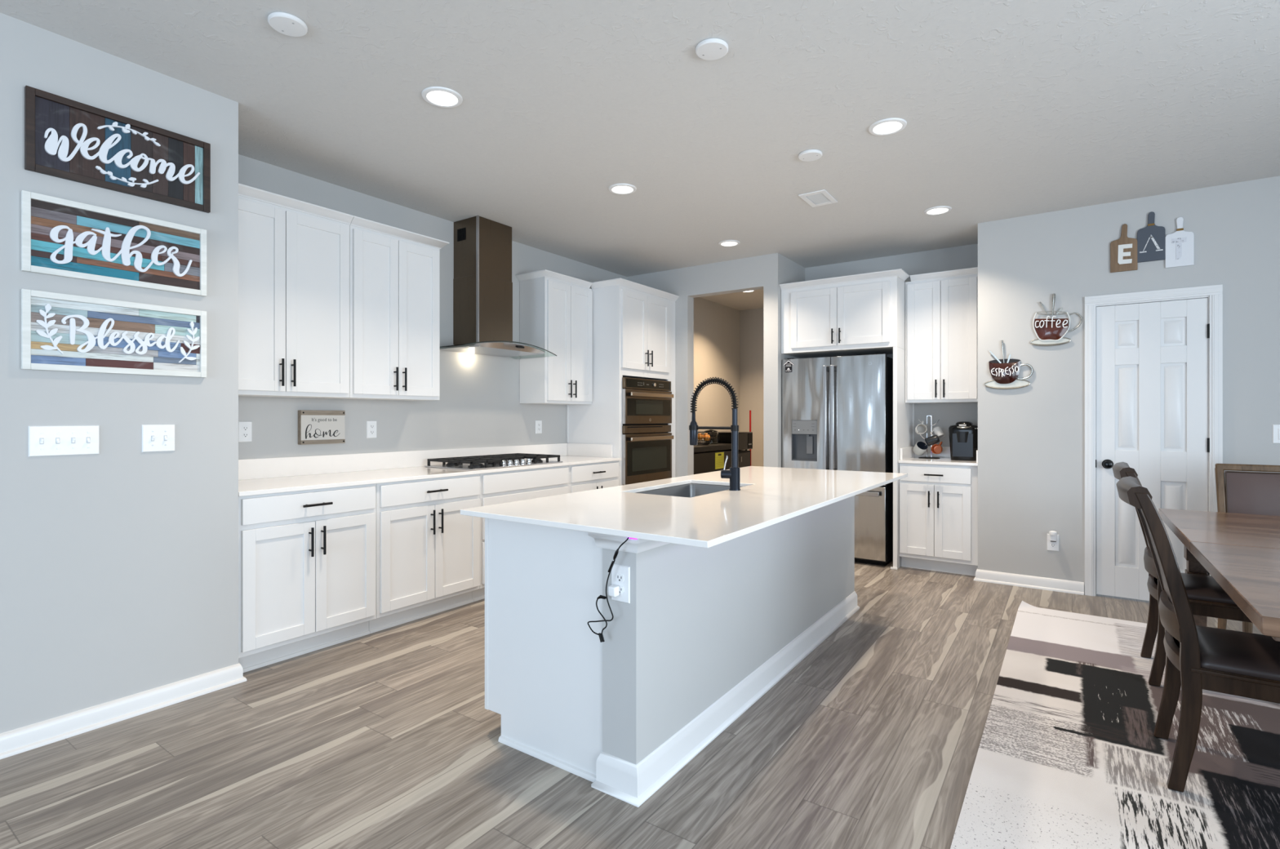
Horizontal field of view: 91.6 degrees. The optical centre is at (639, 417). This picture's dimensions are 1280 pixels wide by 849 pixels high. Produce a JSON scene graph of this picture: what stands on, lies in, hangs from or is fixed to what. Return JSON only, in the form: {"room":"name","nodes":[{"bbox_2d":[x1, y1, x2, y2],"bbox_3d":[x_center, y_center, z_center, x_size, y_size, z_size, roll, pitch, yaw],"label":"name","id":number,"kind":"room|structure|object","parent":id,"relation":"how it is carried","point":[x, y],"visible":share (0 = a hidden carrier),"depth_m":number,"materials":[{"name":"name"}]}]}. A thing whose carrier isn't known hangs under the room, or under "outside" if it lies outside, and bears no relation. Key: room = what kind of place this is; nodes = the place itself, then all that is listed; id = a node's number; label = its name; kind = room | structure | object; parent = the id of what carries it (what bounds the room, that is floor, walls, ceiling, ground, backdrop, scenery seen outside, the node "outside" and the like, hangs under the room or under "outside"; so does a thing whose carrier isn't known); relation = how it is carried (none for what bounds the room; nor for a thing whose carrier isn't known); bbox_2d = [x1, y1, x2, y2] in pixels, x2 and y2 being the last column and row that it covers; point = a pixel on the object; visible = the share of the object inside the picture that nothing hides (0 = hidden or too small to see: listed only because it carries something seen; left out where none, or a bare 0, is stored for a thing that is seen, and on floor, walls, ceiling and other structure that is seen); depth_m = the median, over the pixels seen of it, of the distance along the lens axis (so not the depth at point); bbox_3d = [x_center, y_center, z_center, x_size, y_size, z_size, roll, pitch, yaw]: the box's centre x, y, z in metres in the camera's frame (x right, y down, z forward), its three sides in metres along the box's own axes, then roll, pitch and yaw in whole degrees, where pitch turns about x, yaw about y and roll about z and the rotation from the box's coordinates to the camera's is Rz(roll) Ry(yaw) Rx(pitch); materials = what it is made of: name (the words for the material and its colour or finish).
{"room":"kitchen","nodes":[
{"label":"kitchen","id":0,"kind":"room"},
{"bbox_2d":[0,12,238,733],"bbox_3d":[-3.760,-0.122,0.995,0.788,2.757,5.345,0,0,35],"label":"wall","id":1,"kind":"structure","parent":0,"point":[119,564],"depth_m":2.57,"materials":[{"name":"paint"}]},
{"bbox_2d":[28,425,99,457],"bbox_3d":[-2.261,0.090,2.447,0.018,0.117,0.207,0,0,35],"label":"light switch","id":2,"kind":"object","parent":1,"relation":"attached to","point":[51,440],"visible":1,"depth_m":2.44,"materials":[{"name":"white plastic"}]},
{"bbox_2d":[21,190,206,296],"bbox_3d":[-2.156,-0.705,2.595,0.022,0.302,0.608,0,0,35],"label":"word sign","id":3,"kind":"object","parent":1,"relation":"attached to","point":[60,237],"visible":1,"depth_m":2.56,"materials":[{"name":"multicoloured wood"}]},
{"bbox_2d":[21,288,206,377],"bbox_3d":[-2.156,-0.334,2.595,0.022,0.302,0.608,0,0,35],"label":"word sign","id":4,"kind":"object","parent":1,"relation":"attached to","point":[61,332],"visible":1,"depth_m":2.56,"materials":[{"name":"multicoloured wood"}]},
{"bbox_2d":[24,85,210,213],"bbox_3d":[-2.149,-1.097,2.605,0.022,0.314,0.612,0,0,35],"label":"word sign","id":5,"kind":"object","parent":1,"relation":"attached to","point":[67,139],"visible":1,"depth_m":2.56,"materials":[{"name":"brown wood"}]},
{"bbox_2d":[0,662,246,759],"bbox_3d":[-3.496,1.213,0.827,0.214,0.086,5.371,0,0,35],"label":"baseboard","id":6,"kind":"structure","parent":1,"relation":"attached to","point":[13,742],"depth_m":2.57,"materials":[{"name":"paint"}]},
{"bbox_2d":[142,424,174,452],"bbox_3d":[-2.085,0.089,2.701,0.018,0.118,0.120,0,0,35],"label":"light switch","id":7,"kind":"object","parent":1,"relation":"attached to","point":[155,437],"visible":1,"depth_m":2.70,"materials":[{"name":"white plastic"}]},
{"bbox_2d":[238,154,626,459],"bbox_3d":[-0.572,-0.122,6.146,0.150,2.757,6.755,0,0,35],"label":"wall","id":8,"kind":"structure","parent":0,"point":[478,405],"depth_m":4.61,"materials":[{"name":"paint"}]},
{"bbox_2d":[238,421,252,442],"bbox_3d":[-2.264,0.080,3.570,0.008,0.118,0.074,0,0,35],"label":"wall outlet","id":9,"kind":"object","parent":8,"relation":"attached to","point":[245,428],"visible":0.99,"depth_m":3.57,"materials":[{"name":"white plastic"}]},
{"bbox_2d":[242,432,248,437],"bbox_3d":[-2.262,0.100,3.569,0.004,0.025,0.034,0,0,35],"label":"receptacle","id":10,"kind":"object","parent":9,"relation":"attached to","point":[244,434],"depth_m":3.57,"materials":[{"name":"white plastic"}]},
{"bbox_2d":[242,426,248,430],"bbox_3d":[-2.262,0.060,3.569,0.004,0.025,0.034,0,0,35],"label":"receptacle","id":11,"kind":"object","parent":9,"relation":"attached to","point":[244,428],"depth_m":3.57,"materials":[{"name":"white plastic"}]},
{"bbox_2d":[238,182,354,398],"bbox_3d":[-2.073,-0.669,3.537,0.354,1.095,0.749,0,0,35],"label":"upper cabinet","id":12,"kind":"object","parent":8,"relation":"attached to","point":[294,254],"visible":0.8,"depth_m":3.48,"materials":[{"name":"paint"}]},
{"bbox_2d":[297,409,345,444],"bbox_3d":[-1.999,0.059,3.917,0.046,0.210,0.280,0,0,35],"label":"plaque","id":13,"kind":"object","parent":8,"relation":"attached to","point":[314,427],"visible":1,"depth_m":3.89,"materials":[{"name":"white wood"}]},
{"bbox_2d":[366,420,376,438],"bbox_3d":[-1.815,0.079,4.216,0.008,0.118,0.074,0,0,35],"label":"wall outlet","id":14,"kind":"object","parent":8,"relation":"attached to","point":[371,424],"visible":1,"depth_m":4.21,"materials":[{"name":"white plastic"}]},
{"bbox_2d":[335,215,449,400],"bbox_3d":[-1.659,-0.669,4.133,0.354,1.095,0.698,0,0,35],"label":"upper cabinet","id":15,"kind":"object","parent":8,"relation":"attached to","point":[394,273],"visible":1,"depth_m":4.00,"materials":[{"name":"paint"}]},
{"bbox_2d":[238,443,613,479],"bbox_3d":[-1.337,0.296,4.438,0.539,0.116,3.070,0,0,35],"label":"backsplash","id":16,"kind":"structure","parent":8,"relation":"attached to","point":[264,468],"depth_m":4.24,"materials":[{"name":"stone"}]},
{"bbox_2d":[440,215,556,359],"bbox_3d":[-1.119,-0.999,4.770,0.518,1.003,0.932,0,0,35],"label":"range hood","id":17,"kind":"object","parent":8,"relation":"attached to","point":[482,284],"visible":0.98,"depth_m":4.72,"materials":[{"name":"metal"}]},
{"bbox_2d":[535,420,542,433],"bbox_3d":[-0.899,0.082,5.536,0.008,0.118,0.078,0,0,35],"label":"wall outlet","id":18,"kind":"object","parent":8,"relation":"attached to","point":[538,423],"visible":1,"depth_m":5.53,"materials":[{"name":"white plastic"}]},
{"bbox_2d":[515,269,592,404],"bbox_3d":[-0.726,-0.669,5.477,0.354,1.095,0.662,0,0,35],"label":"upper cabinet","id":19,"kind":"object","parent":8,"relation":"attached to","point":[556,308],"visible":1,"depth_m":5.32,"materials":[{"name":"paint"}]},
{"bbox_2d":[0,558,1263,848],"bbox_3d":[0.716,1.306,1.907,7.100,0.100,12.250,0,0,35],"label":"floor","id":20,"kind":"structure","parent":0,"point":[388,738],"depth_m":2.28,"materials":[{"name":"wood"}]},
{"bbox_2d":[238,483,376,672],"bbox_3d":[-1.950,0.817,3.440,0.662,0.878,0.728,0,0,35],"label":"base cabinet","id":21,"kind":"object","parent":20,"relation":"on","point":[307,559],"visible":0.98,"depth_m":3.23,"materials":[{"name":"paint"}]},
{"bbox_2d":[238,443,621,496],"bbox_3d":[-1.298,0.307,4.411,0.635,0.138,3.070,0,0,35],"label":"countertop","id":22,"kind":"structure","parent":21,"relation":"on","point":[262,476],"depth_m":4.02,"materials":[{"name":"stone"}]},
{"bbox_2d":[424,453,563,470],"bbox_3d":[-1.081,0.325,4.707,0.515,0.058,0.914,0,0,35],"label":"gas cooktop","id":23,"kind":"object","parent":22,"relation":"in","point":[501,460],"visible":1,"depth_m":4.55,"materials":[{"name":"metal"}]},
{"bbox_2d":[368,473,479,633],"bbox_3d":[-1.525,0.817,4.053,0.662,0.878,0.760,0,0,35],"label":"base cabinet","id":24,"kind":"object","parent":20,"relation":"on","point":[428,553],"visible":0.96,"depth_m":3.84,"materials":[{"name":"paint"}]},
{"bbox_2d":[472,465,568,601],"bbox_3d":[-1.050,0.817,4.737,0.662,0.878,0.900,0,0,35],"label":"base cabinet","id":25,"kind":"object","parent":20,"relation":"on","point":[497,487],"visible":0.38,"depth_m":4.45,"materials":[{"name":"paint"}]},
{"bbox_2d":[568,460,618,493],"bbox_3d":[-0.600,0.817,5.384,0.662,0.878,0.673,0,0,35],"label":"base cabinet","id":26,"kind":"object","parent":20,"relation":"on","point":[593,476],"visible":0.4,"depth_m":5.17,"materials":[{"name":"paint"}]},
{"bbox_2d":[566,278,679,485],"bbox_3d":[-0.150,0.017,6.034,0.664,2.478,0.994,0,0,35],"label":"tall cabinet","id":27,"kind":"object","parent":20,"relation":"on","point":[633,331],"visible":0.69,"depth_m":5.66,"materials":[{"name":"paint"}]},
{"bbox_2d":[622,377,673,484],"bbox_3d":[-0.109,0.121,5.977,0.584,0.970,0.781,0,0,35],"label":"wall oven","id":28,"kind":"object","parent":27,"relation":"in","point":[646,404],"visible":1,"depth_m":5.78,"materials":[{"name":"metal"}]},
{"bbox_2d":[484,495,859,807],"bbox_3d":[0.385,0.817,3.286,0.835,0.878,2.565,0,0,35],"label":"kitchen island","id":29,"kind":"object","parent":20,"relation":"on","point":[703,634],"visible":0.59,"depth_m":2.32,"materials":[{"name":"paint"}]},
{"bbox_2d":[611,564,630,603],"bbox_3d":[-0.066,0.553,2.076,0.076,0.122,0.008,0,0,35],"label":"wall outlet","id":30,"kind":"object","parent":29,"relation":"attached to","point":[620,575],"visible":0.93,"depth_m":2.07,"materials":[{"name":"white plastic"}]},
{"bbox_2d":[608,584,619,596],"bbox_3d":[-0.088,0.576,2.069,0.032,0.033,0.027,0,0,35],"label":"charger","id":31,"kind":"object","parent":30,"relation":"attached to","point":[613,590],"visible":1,"depth_m":2.06,"materials":[{"name":"white plastic"}]},
{"bbox_2d":[615,573,623,582],"bbox_3d":[-0.067,0.533,2.074,0.034,0.025,0.004,0,0,35],"label":"receptacle","id":32,"kind":"object","parent":30,"relation":"attached to","point":[619,577],"depth_m":2.07,"materials":[{"name":"white plastic"}]},
{"bbox_2d":[617,585,623,594],"bbox_3d":[-0.067,0.573,2.074,0.034,0.025,0.004,0,0,35],"label":"receptacle","id":33,"kind":"object","parent":30,"relation":"attached to","point":[621,587],"depth_m":2.07,"materials":[{"name":"white plastic"}]},
{"bbox_2d":[460,466,907,547],"bbox_3d":[0.506,0.366,3.194,1.088,0.020,2.655,0,0,35],"label":"island countertop","id":34,"kind":"structure","parent":29,"relation":"on","point":[767,496],"depth_m":2.52,"materials":[{"name":"stone"}]},
{"bbox_2d":[636,483,741,497],"bbox_3d":[0.259,0.478,3.174,0.455,0.203,0.750,0,0,35],"label":"sink","id":35,"kind":"object","parent":34,"relation":"in","point":[691,490],"visible":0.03,"depth_m":3.48,"materials":[{"name":"metal"}]},
{"bbox_2d":[688,377,740,490],"bbox_3d":[0.369,0.075,3.125,0.286,0.562,0.072,0,0,35],"label":"kitchen faucet","id":36,"kind":"object","parent":34,"relation":"on","point":[734,473],"visible":1,"depth_m":3.06,"materials":[{"name":"black metal"}]},
{"bbox_2d":[693,443,731,474],"bbox_3d":[0.572,0.778,6.968,0.592,0.955,0.990,0,0,35],"label":"chest freezer","id":37,"kind":"object","parent":20,"relation":"on","point":[708,458],"visible":0.22,"depth_m":6.78,"materials":[{"name":"black metal"}]},
{"bbox_2d":[697,431,716,444],"bbox_3d":[0.696,0.229,6.894,0.309,0.143,0.309,0,0,35],"label":"wire bowl","id":38,"kind":"object","parent":37,"relation":"on","point":[703,441],"visible":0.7,"depth_m":6.82,"materials":[{"name":"black metal"}]},
{"bbox_2d":[697,433,703,439],"bbox_3d":[0.659,0.208,6.841,0.076,0.074,0.076,0,0,35],"label":"orange","id":39,"kind":"object","parent":38,"relation":"in","point":[700,434],"visible":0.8,"depth_m":6.81,"materials":[{"name":"orange food"}]},
{"bbox_2d":[703,434,710,440],"bbox_3d":[0.738,0.223,6.859,0.076,0.074,0.076,0,0,35],"label":"orange","id":40,"kind":"object","parent":38,"relation":"in","point":[706,436],"visible":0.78,"depth_m":6.83,"materials":[{"name":"orange food"}]},
{"bbox_2d":[703,429,718,444],"bbox_3d":[0.818,0.202,7.175,0.170,0.194,0.170,0,0,35],"label":"glass dome","id":41,"kind":"object","parent":37,"relation":"on","point":[715,441],"visible":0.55,"depth_m":7.11,"materials":[{"name":"clear glass"}]},
{"bbox_2d":[737,449,750,467],"bbox_3d":[0.996,0.826,7.550,0.625,0.860,0.380,0,0,35],"label":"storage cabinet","id":42,"kind":"object","parent":20,"relation":"on","point":[744,456],"visible":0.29,"depth_m":7.38,"materials":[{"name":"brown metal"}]},
{"bbox_2d":[717,431,752,450],"bbox_3d":[1.071,0.283,7.510,0.435,0.225,0.440,0,0,35],"label":"microwave oven","id":43,"kind":"object","parent":42,"relation":"on","point":[744,438],"visible":0.46,"depth_m":7.33,"materials":[{"name":"black metal"}]},
{"bbox_2d":[749,410,751,466],"bbox_3d":[1.412,0.581,7.908,0.260,1.351,0.102,0,0,35],"label":"broom","id":44,"kind":"object","parent":20,"relation":"on","point":[749,411],"visible":0.12,"depth_m":7.94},
{"bbox_2d":[782,352,893,565],"bbox_3d":[1.837,0.355,5.687,0.905,1.802,0.662,0,0,35],"label":"refrigerator","id":45,"kind":"object","parent":20,"relation":"on","point":[837,411],"visible":0.72,"depth_m":5.37,"materials":[{"name":"metal"}]},
{"bbox_2d":[783,360,793,372],"bbox_3d":[1.355,-0.471,5.679,0.104,0.110,0.003,0,0,35],"label":"magnet","id":46,"kind":"object","parent":45,"relation":"attached to","point":[788,364],"visible":1,"depth_m":5.68},
{"bbox_2d":[890,346,914,569],"bbox_3d":[2.285,0.334,5.411,0.055,1.844,0.640,0,0,35],"label":"panel","id":47,"kind":"object","parent":20,"relation":"on","point":[903,412],"visible":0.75,"depth_m":5.19,"materials":[{"name":"paint"}]},
{"bbox_2d":[898,462,977,576],"bbox_3d":[2.547,0.817,5.238,0.584,0.878,0.624,0,0,35],"label":"base cabinet","id":48,"kind":"object","parent":20,"relation":"on","point":[938,504],"visible":0.98,"depth_m":5.01,"materials":[{"name":"paint"}]},
{"bbox_2d":[898,445,977,466],"bbox_3d":[2.556,0.316,5.251,0.585,0.120,0.594,0,0,35],"label":"countertop","id":49,"kind":"structure","parent":48,"relation":"on","point":[907,455],"depth_m":5.21,"materials":[{"name":"stone"}]},
{"bbox_2d":[918,415,939,458],"bbox_3d":[2.536,0.166,5.459,0.170,0.376,0.170,0,0,35],"label":"mug tree","id":50,"kind":"object","parent":49,"relation":"on","point":[931,424],"visible":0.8,"depth_m":5.45,"materials":[{"name":"silver metal"}]},
{"bbox_2d":[912,440,928,455],"bbox_3d":[2.457,0.268,5.447,0.125,0.126,0.126,0,0,20],"label":"mug","id":51,"kind":"object","parent":50,"relation":"hanging from","point":[920,448],"visible":0.94,"depth_m":5.44,"materials":[{"name":"white ceramic"}]},
{"bbox_2d":[915,420,926,434],"bbox_3d":[2.460,0.087,5.456,0.086,0.123,0.098,0,0,15],"label":"mug","id":52,"kind":"object","parent":50,"relation":"hanging from","point":[921,428],"visible":1,"depth_m":5.48,"materials":[{"name":"white ceramic"}]},
{"bbox_2d":[924,435,939,445],"bbox_3d":[2.522,0.196,5.382,0.117,0.100,0.108,0,0,15],"label":"mug","id":53,"kind":"object","parent":50,"relation":"hanging from","point":[934,439],"visible":1,"depth_m":5.34,"materials":[{"name":"grey ceramic"}]},
{"bbox_2d":[930,441,942,453],"bbox_3d":[2.569,0.260,5.383,0.084,0.112,0.084,0,0,38],"label":"mug","id":54,"kind":"object","parent":50,"relation":"hanging from","point":[935,448],"visible":1,"depth_m":5.40,"materials":[{"name":"orange ceramic"}]},
{"bbox_2d":[930,426,944,438],"bbox_3d":[2.585,0.129,5.398,0.100,0.108,0.101,0,0,-45],"label":"mug","id":55,"kind":"object","parent":50,"relation":"hanging from","point":[937,431],"visible":0.93,"depth_m":5.39,"materials":[{"name":"white ceramic"}]},
{"bbox_2d":[948,421,977,460],"bbox_3d":[2.729,0.193,5.229,0.230,0.321,0.264,0,0,35],"label":"coffee maker","id":56,"kind":"object","parent":49,"relation":"on","point":[963,435],"visible":0.95,"depth_m":5.13,"materials":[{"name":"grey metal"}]},
{"bbox_2d":[950,600,1279,848],"bbox_3d":[2.367,1.233,1.735,2.490,0.044,4.150,0,0,35],"label":"area rug","id":57,"kind":"object","parent":20,"relation":"on","point":[1069,755],"visible":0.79,"depth_m":2.29,"materials":[{"name":"fabric"}]},
{"bbox_2d":[1111,462,1252,686],"bbox_3d":[2.661,0.739,2.967,0.654,1.010,0.452,0,0,35],"label":"dining chair","id":58,"kind":"object","parent":57,"relation":"on","point":[1206,596],"visible":0.54,"depth_m":2.89,"materials":[{"name":"brown wood"}]},
{"bbox_2d":[1115,475,1279,791],"bbox_3d":[2.061,0.739,2.155,0.654,1.010,0.452,0,0,35],"label":"dining chair","id":59,"kind":"object","parent":57,"relation":"on","point":[1198,658],"visible":1,"depth_m":2.07,"materials":[{"name":"brown wood"}]},
{"bbox_2d":[1158,508,1279,641],"bbox_3d":[2.614,0.870,2.197,1.012,0.748,2.260,0,0,35],"label":"dining table","id":60,"kind":"object","parent":57,"relation":"on","point":[1241,552],"visible":0.85,"depth_m":2.34,"materials":[{"name":"brown wood"}]},
{"bbox_2d":[1214,463,1279,633],"bbox_3d":[3.384,0.754,3.235,0.516,0.980,0.580,0,0,35],"label":"dining chair","id":61,"kind":"object","parent":57,"relation":"on","point":[1257,491],"visible":0.41,"depth_m":3.49,"materials":[{"name":"brown wood"}]},
{"bbox_2d":[0,0,1279,310],"bbox_3d":[0.716,-1.551,1.907,7.100,0.100,12.250,0,0,35],"label":"ceiling","id":62,"kind":"structure","parent":0,"point":[1011,108],"depth_m":3.00,"materials":[{"name":"white paint"}]},
{"bbox_2d":[267,11,307,36],"bbox_3d":[-1.337,-1.492,2.365,0.132,0.018,0.132,0,0,35],"label":"cap","id":63,"kind":"object","parent":62,"relation":"attached to","point":[286,24],"visible":1,"depth_m":2.35,"materials":[{"name":"paint"}]},
{"bbox_2d":[421,86,462,107],"bbox_3d":[-0.924,-1.495,2.912,0.184,0.010,0.184,0,0,35],"label":"recessed light","id":64,"kind":"object","parent":62,"relation":"in","point":[439,96],"visible":1,"depth_m":2.90,"materials":[{"name":"paint"}]},
{"bbox_2d":[608,183,636,194],"bbox_3d":[-0.115,-1.495,4.079,0.184,0.010,0.184,0,0,35],"label":"recessed light","id":65,"kind":"object","parent":62,"relation":"in","point":[618,188],"visible":1,"depth_m":4.06,"materials":[{"name":"paint"}]},
{"bbox_2d":[695,38,728,60],"bbox_3d":[0.292,-1.492,2.524,0.132,0.018,0.132,0,0,35],"label":"cap","id":66,"kind":"object","parent":62,"relation":"attached to","point":[709,49],"visible":1,"depth_m":2.51,"materials":[{"name":"paint"}]},
{"bbox_2d":[718,240,740,246],"bbox_3d":[0.767,-1.495,5.348,0.184,0.010,0.184,0,0,35],"label":"recessed light","id":67,"kind":"object","parent":62,"relation":"in","point":[726,242],"visible":1,"depth_m":5.33,"materials":[{"name":"paint"}]},
{"bbox_2d":[798,149,822,161],"bbox_3d":[0.970,-1.492,3.545,0.132,0.018,0.132,0,0,35],"label":"cap","id":68,"kind":"object","parent":62,"relation":"attached to","point":[809,155],"visible":1,"depth_m":3.52,"materials":[{"name":"paint"}]},
{"bbox_2d":[798,189,837,207],"bbox_3d":[1.219,-1.497,4.255,0.180,0.008,0.280,0,0,35],"label":"ceiling vent","id":69,"kind":"object","parent":62,"relation":"in","point":[820,197],"visible":1,"depth_m":4.25,"materials":[{"name":"paint"}]},
{"bbox_2d":[868,117,906,135],"bbox_3d":[1.275,-1.495,3.208,0.184,0.010,0.184,0,0,35],"label":"recessed light","id":70,"kind":"object","parent":62,"relation":"in","point":[886,126],"visible":1,"depth_m":3.20,"materials":[{"name":"paint"}]},
{"bbox_2d":[923,205,951,215],"bbox_3d":[2.151,-1.495,4.502,0.184,0.010,0.184,0,0,35],"label":"recessed light","id":71,"kind":"object","parent":62,"relation":"in","point":[939,210],"visible":1,"depth_m":4.48,"materials":[{"name":"paint"}]},
{"bbox_2d":[626,253,782,477],"bbox_3d":[0.591,-0.122,6.200,1.700,2.757,0.120,0,0,35],"label":"wall","id":72,"kind":"structure","parent":0,"point":[765,272],"depth_m":6.00,"materials":[{"name":"paint"}]},
{"bbox_2d":[693,297,739,442],"bbox_3d":[0.661,-0.122,7.721,0.080,2.757,2.460,0,0,35],"label":"wall","id":73,"kind":"structure","parent":0,"point":[716,326],"depth_m":8.12,"materials":[{"name":"paint"}]},
{"bbox_2d":[739,307,763,466],"bbox_3d":[2.022,-0.122,8.366,1.580,2.757,0.150,0,0,35],"label":"wall","id":74,"kind":"structure","parent":0,"point":[751,321],"depth_m":8.59,"materials":[{"name":"paint"}]},
{"bbox_2d":[782,255,804,359],"bbox_3d":[2.019,-0.122,6.871,0.120,2.757,2.610,0,0,35],"label":"wall","id":75,"kind":"structure","parent":0,"point":[793,272],"depth_m":5.94,"materials":[{"name":"paint"}]},
{"bbox_2d":[854,356,893,562],"bbox_3d":[1.870,0.353,5.735,0.893,1.745,0.545,0,0,35],"label":"door","id":76,"kind":"structure","parent":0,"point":[889,360],"depth_m":5.35,"materials":[{"name":"silver metal"}]},
{"bbox_2d":[804,243,977,446],"bbox_3d":[2.395,-0.122,5.800,1.720,2.757,0.120,0,0,35],"label":"wall","id":77,"kind":"structure","parent":0,"point":[961,257],"depth_m":5.59,"materials":[{"name":"paint"}]},
{"bbox_2d":[779,268,909,358],"bbox_3d":[1.893,-0.903,5.655,1.053,0.628,0.684,0,0,35],"label":"upper cabinet","id":78,"kind":"object","parent":77,"relation":"attached to","point":[863,313],"visible":0.99,"depth_m":5.39,"materials":[{"name":"paint"}]},
{"bbox_2d":[905,266,977,403],"bbox_3d":[2.614,-0.673,5.334,0.584,1.088,0.389,0,0,35],"label":"upper cabinet","id":79,"kind":"object","parent":77,"relation":"attached to","point":[941,308],"visible":0.98,"depth_m":5.21,"materials":[{"name":"paint"}]},
{"bbox_2d":[977,175,1279,594],"bbox_3d":[4.226,-0.122,4.071,3.500,2.757,0.632,0,0,35],"label":"wall","id":80,"kind":"structure","parent":0,"point":[1031,438],"depth_m":4.47,"materials":[{"name":"paint"}]},
{"bbox_2d":[984,340,1033,389],"bbox_3d":[2.764,-0.399,4.673,0.318,0.372,0.039,0,0,35],"label":"wall art","id":81,"kind":"object","parent":80,"relation":"attached to","point":[1005,372],"visible":1,"depth_m":4.68,"materials":[{"name":"brown metal"}]},
{"bbox_2d":[988,359,1033,383],"bbox_3d":[2.777,-0.349,4.666,0.289,0.188,0.034,0,0,35],"label":"cup","id":82,"kind":"object","parent":81,"relation":"on","point":[1002,371],"depth_m":4.67,"materials":[{"name":"brown metal"}]},
{"bbox_2d":[973,568,1084,595],"bbox_3d":[2.876,1.213,4.632,0.694,0.086,0.066,0,0,35],"label":"baseboard","id":83,"kind":"structure","parent":80,"relation":"attached to","point":[983,575],"depth_m":4.60,"materials":[{"name":"paint"}]},
{"bbox_2d":[1047,533,1058,551],"bbox_3d":[3.004,0.908,4.529,0.074,0.122,0.008,0,0,35],"label":"wall outlet","id":84,"kind":"object","parent":80,"relation":"attached to","point":[1052,546],"visible":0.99,"depth_m":4.53,"materials":[{"name":"white plastic"}]},
{"bbox_2d":[1048,530,1057,542],"bbox_3d":[2.987,0.858,4.501,0.052,0.082,0.057,0,0,35],"label":"plug","id":85,"kind":"object","parent":84,"relation":"attached to","point":[1053,534],"visible":1,"depth_m":4.50,"materials":[{"name":"white plastic"}]},
{"bbox_2d":[1030,293,1082,346],"bbox_3d":[3.009,-0.710,4.508,0.315,0.378,0.030,0,0,35],"label":"wall art","id":86,"kind":"object","parent":80,"relation":"attached to","point":[1049,331],"visible":1,"depth_m":4.52,"materials":[{"name":"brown metal"}]},
{"bbox_2d":[1032,311,1082,341],"bbox_3d":[3.019,-0.666,4.507,0.298,0.223,0.018,0,0,35],"label":"cup","id":87,"kind":"object","parent":86,"relation":"on","point":[1046,329],"depth_m":4.51,"materials":[{"name":"brown metal"}]},
{"bbox_2d":[1110,223,1137,272],"bbox_3d":[3.335,-1.173,4.293,0.149,0.326,0.016,0,0,35],"label":"cutting board","id":88,"kind":"object","parent":80,"relation":"attached to","point":[1123,251],"visible":1,"depth_m":4.29,"materials":[{"name":"wood"}]},
{"bbox_2d":[1137,211,1164,262],"bbox_3d":[3.455,-1.225,4.211,0.148,0.333,0.018,0,0,35],"label":"cutting board","id":89,"kind":"object","parent":80,"relation":"attached to","point":[1150,238],"visible":1,"depth_m":4.21,"materials":[{"name":"wood"}]},
{"bbox_2d":[1084,284,1222,600],"bbox_3d":[3.472,0.200,4.242,0.722,2.113,0.188,0,0,35],"label":"door","id":90,"kind":"structure","parent":80,"relation":"in","point":[1153,359],"depth_m":4.24,"materials":[{"name":"paint"}]},
{"bbox_2d":[1164,217,1194,267],"bbox_3d":[3.575,-1.165,4.127,0.145,0.327,0.018,0,0,35],"label":"cutting board","id":91,"kind":"object","parent":80,"relation":"attached to","point":[1179,245],"visible":1,"depth_m":4.12,"materials":[{"name":"wood"}]},
{"bbox_2d":[1272,424,1279,443],"bbox_3d":[3.974,0.101,3.855,0.082,0.118,0.010,0,0,35],"label":"light switch","id":92,"kind":"object","parent":80,"relation":"attached to","point":[1276,428],"visible":1,"depth_m":3.87,"materials":[{"name":"white plastic"}]},
{"bbox_3d":[0.657,0.385,3.097,0.182,0.010,2.575,0,0,35],"label":"led strip","id":93,"kind":"object","parent":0,"visible":0},
{"bbox_2d":[587,537,629,642],"bbox_3d":[-0.105,0.564,2.054,0.178,0.366,0.016,0,0,38],"label":"power cord","id":94,"kind":"object","parent":93,"relation":"hanging from","point":[601,635],"visible":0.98,"depth_m":2.06,"materials":[{"name":"black plastic"}]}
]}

